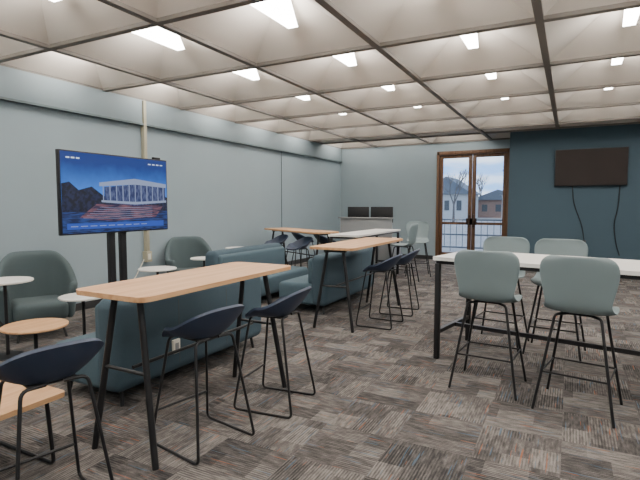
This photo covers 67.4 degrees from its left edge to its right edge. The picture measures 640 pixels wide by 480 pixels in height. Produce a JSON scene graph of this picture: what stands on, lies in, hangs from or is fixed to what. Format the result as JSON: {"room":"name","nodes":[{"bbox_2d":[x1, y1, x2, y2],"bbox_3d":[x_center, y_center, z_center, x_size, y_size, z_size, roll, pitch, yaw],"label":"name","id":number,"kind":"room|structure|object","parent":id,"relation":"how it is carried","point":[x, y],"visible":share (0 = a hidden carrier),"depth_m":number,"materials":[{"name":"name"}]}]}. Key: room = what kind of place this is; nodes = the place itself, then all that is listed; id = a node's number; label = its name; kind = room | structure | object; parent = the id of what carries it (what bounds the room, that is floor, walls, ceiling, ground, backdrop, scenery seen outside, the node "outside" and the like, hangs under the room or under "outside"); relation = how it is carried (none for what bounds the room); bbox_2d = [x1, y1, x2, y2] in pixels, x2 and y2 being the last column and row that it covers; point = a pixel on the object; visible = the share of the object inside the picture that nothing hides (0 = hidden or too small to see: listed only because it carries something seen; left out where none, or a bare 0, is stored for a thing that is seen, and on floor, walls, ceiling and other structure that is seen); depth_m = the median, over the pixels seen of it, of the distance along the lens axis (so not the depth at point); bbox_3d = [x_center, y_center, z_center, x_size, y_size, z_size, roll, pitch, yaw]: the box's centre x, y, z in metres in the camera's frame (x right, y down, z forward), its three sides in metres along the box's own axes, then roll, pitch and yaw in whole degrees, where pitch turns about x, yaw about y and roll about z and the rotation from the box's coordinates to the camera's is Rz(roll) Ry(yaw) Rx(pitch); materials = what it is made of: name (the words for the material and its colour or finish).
{"room":"office lounge","nodes":[
{"label":"office lounge","id":0,"kind":"room"},
{"bbox_2d":[0,100,339,303],"bbox_3d":[-3.315,-0.995,7.733,0.150,4.000,16.850,2,5,27],"label":"wall","id":1,"kind":"structure","parent":0,"point":[225,194],"depth_m":8.71,"materials":[{"name":"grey paint"}]},
{"bbox_2d":[134,100,151,278],"bbox_3d":[-3.154,-0.660,7.792,0.104,3.297,0.962,2,5,27],"label":"conduit","id":2,"kind":"object","parent":1,"relation":"attached to","point":[147,254],"visible":0.56,"depth_m":8.09,"materials":[{"name":"beige paint"}]},
{"bbox_2d":[143,251,151,261],"bbox_3d":[-2.960,0.282,8.235,0.104,0.180,0.120,2,5,27],"label":"outlet","id":3,"kind":"object","parent":2,"relation":"attached to","point":[147,255],"depth_m":8.19,"materials":[{"name":"beige plastic"}]},
{"bbox_2d":[0,256,313,326],"bbox_3d":[-3.241,0.948,7.837,0.015,0.110,16.850,2,5,27],"label":"baseboard","id":4,"kind":"structure","parent":1,"relation":"attached to","point":[89,304],"depth_m":7.37,"materials":[{"name":"grey"}]},
{"bbox_2d":[0,65,341,160],"bbox_3d":[-3.226,-2.114,7.606,0.050,0.390,16.850,2,5,27],"label":"soffit","id":5,"kind":"structure","parent":1,"relation":"attached to","point":[14,83],"depth_m":7.86,"materials":[{"name":"grey paint"}]},
{"bbox_2d":[0,96,342,162],"bbox_3d":[-3.215,-1.904,7.615,0.075,0.030,16.850,2,5,27],"label":"trim","id":6,"kind":"structure","parent":1,"relation":"attached to","point":[1,97],"depth_m":7.87,"materials":[{"name":"grey paint"}]},
{"bbox_2d":[281,152,281,214],"bbox_3d":[-0.963,-0.821,12.086,0.014,2.780,0.013,2,5,27],"label":"conduit","id":7,"kind":"object","parent":1,"relation":"attached to","point":[281,152],"visible":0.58,"depth_m":12.04,"materials":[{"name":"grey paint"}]},
{"bbox_2d":[0,258,639,479],"bbox_3d":[1.657,1.238,5.301,11.460,0.100,17.250,2,5,27],"label":"floor","id":8,"kind":"structure","parent":0,"point":[382,407],"depth_m":3.71,"materials":[{"name":"carpet"}]},
{"bbox_2d":[0,276,33,360],"bbox_3d":[-3.252,0.810,4.978,0.520,0.800,0.520,2,5,27],"label":"round side table","id":9,"kind":"object","parent":8,"relation":"on","point":[4,281],"visible":0.91,"depth_m":4.97,"materials":[{"name":"white laminate"}]},
{"bbox_2d":[0,380,64,463],"bbox_3d":[-2.095,1.150,2.737,0.840,0.452,0.840,2,5,27],"label":"coffee table","id":10,"kind":"object","parent":8,"relation":"on","point":[33,399],"visible":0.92,"depth_m":2.86,"materials":[{"name":"brown wood"}]},
{"bbox_2d":[0,318,68,348],"bbox_3d":[-2.674,1.019,4.522,0.560,0.450,0.560,2,5,27],"label":"round side table","id":11,"kind":"object","parent":8,"relation":"on","point":[39,325],"visible":0.56,"depth_m":4.47,"materials":[{"name":"brown wood"}]},
{"bbox_2d":[0,250,77,343],"bbox_3d":[-3.427,0.654,5.817,0.862,0.999,0.783,-3,5,-37],"label":"armchair","id":12,"kind":"object","parent":8,"relation":"on","point":[53,275],"visible":0.74,"depth_m":5.91,"materials":[{"name":"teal fabric"}]},
{"bbox_2d":[0,338,113,479],"bbox_3d":[-1.353,0.927,2.397,0.532,0.943,0.498,4,6,41],"label":"bar stool","id":13,"kind":"object","parent":8,"relation":"on","point":[35,369],"visible":1,"depth_m":2.24,"materials":[{"name":"blue plastic"}]},
{"bbox_2d":[58,293,101,334],"bbox_3d":[-2.677,0.902,5.442,0.500,0.550,0.500,2,5,27],"label":"round side table","id":14,"kind":"object","parent":8,"relation":"on","point":[72,297],"visible":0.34,"depth_m":5.37,"materials":[{"name":"white laminate"}]},
{"bbox_2d":[55,149,167,282],"bbox_3d":[-2.217,0.116,5.314,0.500,2.135,1.400,2,5,27],"label":"television","id":15,"kind":"object","parent":8,"relation":"on","point":[98,193],"visible":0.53,"depth_m":5.19,"materials":[{"name":"black metal"}]},
{"bbox_2d":[138,266,176,274],"bbox_3d":[-2.454,0.733,7.269,0.560,0.620,0.560,2,5,27],"label":"round side table","id":16,"kind":"object","parent":8,"relation":"on","point":[157,269],"visible":0.65,"depth_m":7.20,"materials":[{"name":"white laminate"}]},
{"bbox_2d":[56,277,260,406],"bbox_3d":[-1.428,0.806,4.647,0.801,0.863,1.970,2,5,27],"label":"sofa","id":17,"kind":"object","parent":8,"relation":"on","point":[172,311],"visible":0.54,"depth_m":3.97,"materials":[{"name":"teal fabric"}]},
{"bbox_2d":[95,304,97,337],"bbox_3d":[-1.308,0.629,4.572,0.130,0.380,1.850,2,5,27],"label":"cushion","id":18,"kind":"object","parent":17,"relation":"on","point":[96,320],"depth_m":3.76,"materials":[{"name":"teal fabric"}]},
{"bbox_2d":[172,338,179,353],"bbox_3d":[-1.236,0.912,4.125,0.025,0.120,0.080,2,5,27],"label":"power outlet","id":19,"kind":"object","parent":17,"relation":"attached to","point":[176,342],"visible":0.64,"depth_m":4.11,"materials":[{"name":"beige plastic"}]},
{"bbox_2d":[76,262,290,470],"bbox_3d":[-0.882,0.788,3.592,0.620,1.053,1.660,2,5,27],"label":"bar table","id":20,"kind":"object","parent":8,"relation":"on","point":[142,290],"visible":0.98,"depth_m":3.08,"materials":[{"name":"brown wood"}]},
{"bbox_2d":[165,236,211,272],"bbox_3d":[-2.323,0.453,8.570,0.862,0.999,0.783,-2,5,-27],"label":"armchair","id":21,"kind":"object","parent":8,"relation":"on","point":[179,251],"visible":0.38,"depth_m":8.79,"materials":[{"name":"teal fabric"}]},
{"bbox_2d":[190,256,204,266],"bbox_3d":[-1.920,0.642,7.967,0.440,0.700,0.440,2,5,27],"label":"round side table","id":22,"kind":"object","parent":8,"relation":"on","point":[202,258],"visible":0.4,"depth_m":7.83,"materials":[{"name":"white laminate"}]},
{"bbox_2d":[154,304,254,465],"bbox_3d":[-0.767,0.870,3.173,0.532,0.943,0.498,3,5,37],"label":"bar stool","id":23,"kind":"object","parent":8,"relation":"on","point":[201,328],"visible":0.95,"depth_m":3.02,"materials":[{"name":"blue plastic"}]},
{"bbox_2d":[205,243,307,296],"bbox_3d":[-1.005,0.551,8.138,0.801,0.863,1.970,2,5,27],"label":"sofa","id":24,"kind":"object","parent":8,"relation":"on","point":[270,253],"visible":0.41,"depth_m":8.02,"materials":[{"name":"teal fabric"}]},
{"bbox_2d":[218,246,284,264],"bbox_3d":[-1.124,0.366,8.187,0.130,0.380,1.850,2,5,27],"label":"cushion","id":25,"kind":"object","parent":24,"relation":"on","point":[262,254],"depth_m":8.16,"materials":[{"name":"teal fabric"}]},
{"bbox_2d":[233,286,315,418],"bbox_3d":[-0.335,0.826,3.786,0.532,0.943,0.498,2,4,21],"label":"bar stool","id":26,"kind":"object","parent":8,"relation":"on","point":[282,307],"visible":1,"depth_m":3.63,"materials":[{"name":"blue plastic"}]},
{"bbox_2d":[264,234,287,264],"bbox_3d":[-0.939,0.362,10.142,0.532,0.943,0.498,-3,5,-34],"label":"bar stool","id":27,"kind":"object","parent":8,"relation":"on","point":[280,239],"visible":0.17,"depth_m":10.26,"materials":[{"name":"blue plastic"}]},
{"bbox_2d":[285,237,312,266],"bbox_3d":[-0.414,0.415,9.420,0.532,0.943,0.498,-3,5,-34],"label":"bar stool","id":28,"kind":"object","parent":8,"relation":"on","point":[302,243],"visible":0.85,"depth_m":9.47,"materials":[{"name":"blue plastic"}]},
{"bbox_2d":[264,228,338,264],"bbox_3d":[-0.439,0.310,10.143,0.600,1.053,2.100,-3,5,-34],"label":"bar table","id":29,"kind":"object","parent":8,"relation":"on","point":[318,233],"visible":0.61,"depth_m":9.81,"materials":[{"name":"brown wood"}]},
{"bbox_2d":[291,233,314,267],"bbox_3d":[-0.391,0.283,11.229,0.532,0.943,0.498,-3,5,-32],"label":"bar stool","id":30,"kind":"object","parent":8,"relation":"on","point":[297,236],"visible":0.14,"depth_m":11.09,"materials":[{"name":"blue plastic"}]},
{"bbox_2d":[314,235,335,244],"bbox_3d":[0.134,0.336,10.507,0.532,0.943,0.498,-3,5,-32],"label":"bar stool","id":31,"kind":"object","parent":8,"relation":"on","point":[322,239],"visible":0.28,"depth_m":10.30,"materials":[{"name":"blue plastic"}]},
{"bbox_2d":[279,247,373,313],"bbox_3d":[0.176,0.575,7.806,0.801,0.863,1.970,2,5,27],"label":"sofa","id":32,"kind":"object","parent":8,"relation":"on","point":[358,260],"visible":0.73,"depth_m":7.07,"materials":[{"name":"teal fabric"}]},
{"bbox_2d":[308,258,312,282],"bbox_3d":[0.295,0.399,7.731,0.130,0.380,1.850,2,5,27],"label":"cushion","id":33,"kind":"object","parent":32,"relation":"on","point":[310,260],"depth_m":6.92,"materials":[{"name":"teal fabric"}]},
{"bbox_2d":[310,237,402,332],"bbox_3d":[0.580,0.553,6.803,0.620,1.053,2.000,2,5,27],"label":"bar table","id":34,"kind":"object","parent":8,"relation":"on","point":[342,247],"visible":0.89,"depth_m":6.14,"materials":[{"name":"brown wood"}]},
{"bbox_2d":[328,229,400,273],"bbox_3d":[0.989,0.336,9.964,0.600,1.020,2.500,2,5,27],"label":"table","id":35,"kind":"object","parent":8,"relation":"on","point":[371,232],"visible":0.54,"depth_m":9.63,"materials":[{"name":"white laminate"}]},
{"bbox_2d":[338,217,400,268],"bbox_3d":[1.256,0.059,12.043,1.420,1.270,0.740,2,5,27],"label":"desk","id":36,"kind":"object","parent":8,"relation":"on","point":[347,224],"visible":0.4,"depth_m":11.65,"materials":[{"name":"grey laminate"}]},
{"bbox_2d":[348,207,368,216],"bbox_3d":[0.973,-0.461,12.220,0.580,0.770,0.180,2,5,27],"label":"computer monitor","id":37,"kind":"object","parent":36,"relation":"on","point":[352,211],"visible":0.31,"depth_m":12.19,"materials":[{"name":"black plastic"}]},
{"bbox_2d":[371,207,392,222],"bbox_3d":[1.532,-0.440,11.930,0.580,0.770,0.180,2,5,27],"label":"computer monitor","id":38,"kind":"object","parent":36,"relation":"on","point":[387,212],"visible":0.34,"depth_m":11.89,"materials":[{"name":"black plastic"}]},
{"bbox_2d":[355,254,403,329],"bbox_3d":[0.806,0.643,6.295,0.532,0.943,0.498,2,5,27],"label":"bar stool","id":39,"kind":"object","parent":8,"relation":"on","point":[385,266],"visible":1,"depth_m":6.15,"materials":[{"name":"blue plastic"}]},
{"bbox_2d":[379,249,419,316],"bbox_3d":[1.185,0.590,7.022,0.532,0.943,0.498,2,5,22],"label":"bar stool","id":40,"kind":"object","parent":8,"relation":"on","point":[405,259],"visible":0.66,"depth_m":6.86,"materials":[{"name":"blue plastic"}]},
{"bbox_2d":[387,224,418,285],"bbox_3d":[1.685,0.271,9.653,0.538,1.201,0.561,2,5,27],"label":"counter chair","id":41,"kind":"object","parent":8,"relation":"on","point":[413,229],"visible":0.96,"depth_m":9.48,"materials":[{"name":"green plastic"}]},
{"bbox_2d":[404,221,430,276],"bbox_3d":[2.188,0.191,10.749,0.561,1.201,0.538,1,4,7],"label":"counter chair","id":42,"kind":"object","parent":8,"relation":"on","point":[423,226],"visible":0.71,"depth_m":10.91,"materials":[{"name":"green plastic"}]},
{"bbox_2d":[448,249,526,400],"bbox_3d":[1.472,0.671,4.166,0.561,1.201,0.538,3,5,31],"label":"counter chair","id":43,"kind":"object","parent":8,"relation":"on","point":[491,277],"visible":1,"depth_m":3.95,"materials":[{"name":"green plastic"}]},
{"bbox_2d":[467,236,529,351],"bbox_3d":[2.052,0.576,5.469,0.562,1.201,0.538,3,5,35],"label":"counter chair","id":44,"kind":"object","parent":8,"relation":"on","point":[492,243],"visible":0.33,"depth_m":5.58,"materials":[{"name":"green plastic"}]},
{"bbox_2d":[433,252,639,358],"bbox_3d":[2.441,0.724,4.440,2.600,1.050,0.930,3,5,38],"label":"table","id":45,"kind":"object","parent":8,"relation":"on","point":[629,269],"visible":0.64,"depth_m":4.78,"materials":[{"name":"white laminate"}]},
{"bbox_2d":[522,239,587,360],"bbox_3d":[2.511,0.603,5.096,0.562,1.201,0.538,3,5,33],"label":"counter chair","id":46,"kind":"object","parent":8,"relation":"on","point":[563,247],"visible":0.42,"depth_m":5.21,"materials":[{"name":"green plastic"}]},
{"bbox_2d":[531,255,622,428],"bbox_3d":[2.005,0.705,3.698,0.561,1.201,0.538,3,5,37],"label":"counter chair","id":47,"kind":"object","parent":8,"relation":"on","point":[578,286],"visible":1,"depth_m":3.50,"materials":[{"name":"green plastic"}]},
{"bbox_2d":[0,0,639,147],"bbox_3d":[1.657,-2.383,5.037,10.984,0.460,16.774,2,5,27],"label":"ceiling","id":48,"kind":"structure","parent":0,"point":[246,31],"depth_m":6.25,"materials":[{"name":"grey"}]},
{"bbox_2d":[0,0,639,148],"bbox_3d":[1.657,-2.148,5.054,11.136,0.070,16.926,2,5,27],"label":"grid","id":49,"kind":"object","parent":48,"relation":"attached to","point":[539,19],"depth_m":6.23,"materials":[{"name":"metal"}]},
{"bbox_2d":[50,0,639,114],"bbox_3d":[1.589,-2.467,5.128,9.750,0.275,16.056,2,5,27],"label":"lenses","id":50,"kind":"object","parent":48,"relation":"attached to","point":[281,11],"visible":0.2,"depth_m":5.60,"materials":[{"name":"white plastic"}]},
{"bbox_2d":[340,144,436,255],"bbox_3d":[2.025,-1.490,14.518,3.040,4.000,0.150,2,5,27],"label":"wall","id":51,"kind":"structure","parent":0,"point":[402,178],"depth_m":14.30,"materials":[{"name":"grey paint"}]},
{"bbox_2d":[403,254,432,258],"bbox_3d":[1.967,0.455,14.597,2.965,0.110,0.015,2,5,27],"label":"baseboard","id":52,"kind":"structure","parent":51,"relation":"attached to","point":[416,256],"depth_m":14.04,"materials":[{"name":"grey"}]},
{"bbox_2d":[435,152,439,255],"bbox_3d":[3.390,-0.977,13.809,0.070,3.080,0.150,2,5,27],"label":"frame","id":53,"kind":"object","parent":51,"relation":"attached to","point":[438,156],"visible":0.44,"depth_m":13.74,"materials":[{"name":"brown wood"}]},
{"bbox_2d":[437,148,507,254],"bbox_3d":[4.229,-0.957,13.373,1.960,3.055,0.150,2,5,27],"label":"door","id":54,"kind":"structure","parent":51,"relation":"in","point":[483,152],"depth_m":13.33,"materials":[{"name":"brown wood"}]},
{"bbox_2d":[442,222,465,224],"bbox_3d":[3.823,-0.476,13.614,0.700,0.070,0.050,2,5,27],"label":"rail","id":55,"kind":"object","parent":54,"relation":"attached to","point":[457,223],"depth_m":13.57,"materials":[{"name":"brown wood"}]},
{"bbox_2d":[470,218,476,224],"bbox_3d":[4.262,-0.512,13.351,0.180,0.180,0.015,2,5,27],"label":"plate","id":56,"kind":"object","parent":54,"relation":"attached to","point":[474,219],"depth_m":13.34,"materials":[{"name":"black metal"}]},
{"bbox_2d":[477,222,501,224],"bbox_3d":[4.630,-0.446,13.195,0.700,0.070,0.050,2,5,27],"label":"rail","id":57,"kind":"object","parent":54,"relation":"attached to","point":[478,223],"depth_m":13.19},
{"bbox_2d":[437,139,509,151],"bbox_3d":[4.242,-2.942,13.255,1.960,0.920,0.150,2,5,27],"label":"header","id":58,"kind":"object","parent":51,"relation":"attached to","point":[493,144],"depth_m":13.20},
{"bbox_2d":[507,124,639,259],"bbox_3d":[7.229,-1.182,10.299,5.940,4.000,0.150,2,5,27],"label":"wall","id":59,"kind":"structure","parent":0,"point":[538,209],"depth_m":10.96,"materials":[{"name":"teal paint"}]},
{"bbox_2d":[554,147,628,185],"bbox_3d":[6.056,-1.631,10.752,1.430,0.830,0.073,2,5,27],"label":"television","id":60,"kind":"object","parent":59,"relation":"attached to","point":[590,166],"visible":1,"depth_m":10.71,"materials":[{"name":"black metal"}]},
{"bbox_2d":[572,186,583,239],"bbox_3d":[5.886,-0.612,10.945,0.297,1.272,0.018,2,5,27],"label":"hanging cable","id":61,"kind":"object","parent":60,"relation":"hanging from","point":[572,186],"visible":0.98,"depth_m":10.94,"materials":[{"name":"black rubber"}]},
{"bbox_2d":[614,186,619,255],"bbox_3d":[6.574,-0.436,10.598,0.144,1.573,0.018,2,5,27],"label":"hanging cable","id":62,"kind":"object","parent":60,"relation":"hanging from","point":[619,186],"visible":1,"depth_m":10.62,"materials":[{"name":"black rubber"}]},
{"label":"outside","id":63,"kind":"structure","parent":0,"visible":0},
{"bbox_2d":[442,218,501,251],"bbox_3d":[22.067,-2.483,64.036,100.000,1.180,106.000,2,5,27],"label":"ground","id":64,"kind":"structure","parent":63,"point":[495,229],"depth_m":26.86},
{"bbox_2d":[443,168,468,221],"bbox_3d":[11.704,-3.823,41.552,3.168,4.823,1.693,-1,4,-14],"label":"bare tree","id":65,"kind":"object","parent":64,"relation":"on","point":[460,175],"visible":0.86,"depth_m":41.27,"materials":[{"name":"grey plant"}]},
{"bbox_2d":[443,194,477,218],"bbox_3d":[15.694,-3.971,57.081,5.000,2.800,6.000,2,5,27],"label":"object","id":66,"kind":"object","parent":64,"relation":"on","point":[463,213],"visible":0.29,"depth_m":53.97,"materials":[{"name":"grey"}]},
{"bbox_2d":[444,200,448,209],"bbox_3d":[14.357,-3.913,54.363,0.540,1.120,0.050,2,5,27],"label":"window","id":67,"kind":"structure","parent":66,"relation":"attached to","point":[446,202],"depth_m":54.35,"materials":[{"name":"grey"}]},
{"bbox_2d":[456,200,461,209],"bbox_3d":[15.556,-3.868,53.741,0.540,1.120,0.050,2,5,27],"label":"window","id":68,"kind":"structure","parent":66,"relation":"attached to","point":[458,203],"depth_m":53.72,"materials":[{"name":"grey"}]},
{"bbox_2d":[443,176,480,194],"bbox_3d":[15.694,-6.365,56.906,5.800,2.000,6.800,2,5,27],"label":"roof","id":69,"kind":"structure","parent":66,"relation":"on","point":[464,190],"depth_m":53.75,"materials":[{"name":"grey stone"}]},
{"bbox_2d":[442,219,501,248],"bbox_3d":[5.410,-0.131,15.818,7.020,1.100,0.040,2,5,27],"label":"railing","id":70,"kind":"object","parent":64,"relation":"on","point":[462,220],"visible":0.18,"depth_m":16.11,"materials":[{"name":"grey metal"}]},
{"bbox_2d":[476,173,487,195],"bbox_3d":[24.110,-6.868,71.798,2.457,6.497,3.646,2,5,27],"label":"bare tree","id":71,"kind":"object","parent":64,"relation":"on","point":[479,179],"visible":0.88,"depth_m":71.32,"materials":[{"name":"grey plant"}]},
{"bbox_2d":[478,200,501,217],"bbox_3d":[23.379,-4.037,62.108,6.000,2.200,6.000,2,5,27],"label":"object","id":72,"kind":"object","parent":64,"relation":"on","point":[491,204],"visible":0.36,"depth_m":59.87,"materials":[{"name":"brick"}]},
{"bbox_2d":[482,205,486,211],"bbox_3d":[20.616,-4.003,60.133,0.649,0.880,0.050,2,5,27],"label":"window","id":73,"kind":"structure","parent":72,"relation":"attached to","point":[484,207],"depth_m":60.12,"materials":[{"name":"grey"}]},
{"bbox_2d":[478,189,502,199],"bbox_3d":[23.379,-5.782,61.980,6.800,1.300,6.800,2,5,27],"label":"roof","id":74,"kind":"structure","parent":72,"relation":"on","point":[493,195],"depth_m":59.25,"materials":[{"name":"grey stone"}]},
{"bbox_2d":[495,205,500,211],"bbox_3d":[22.055,-3.949,59.386,0.649,0.880,0.050,2,5,27],"label":"window","id":75,"kind":"structure","parent":72,"relation":"attached to","point":[498,207],"depth_m":59.37,"materials":[{"name":"grey"}]},
{"bbox_3d":[5.165,-1.371,12.888,0.120,4.000,0.150,2,5,27],"label":"wall","id":76,"kind":"structure","parent":0,"visible":0},
{"bbox_2d":[505,148,509,236],"bbox_3d":[5.067,-0.913,12.939,0.070,3.080,0.150,2,5,27],"label":"frame","id":77,"kind":"object","parent":76,"relation":"attached to","point":[508,148],"visible":0.3,"depth_m":12.85,"materials":[{"name":"brown wood"}]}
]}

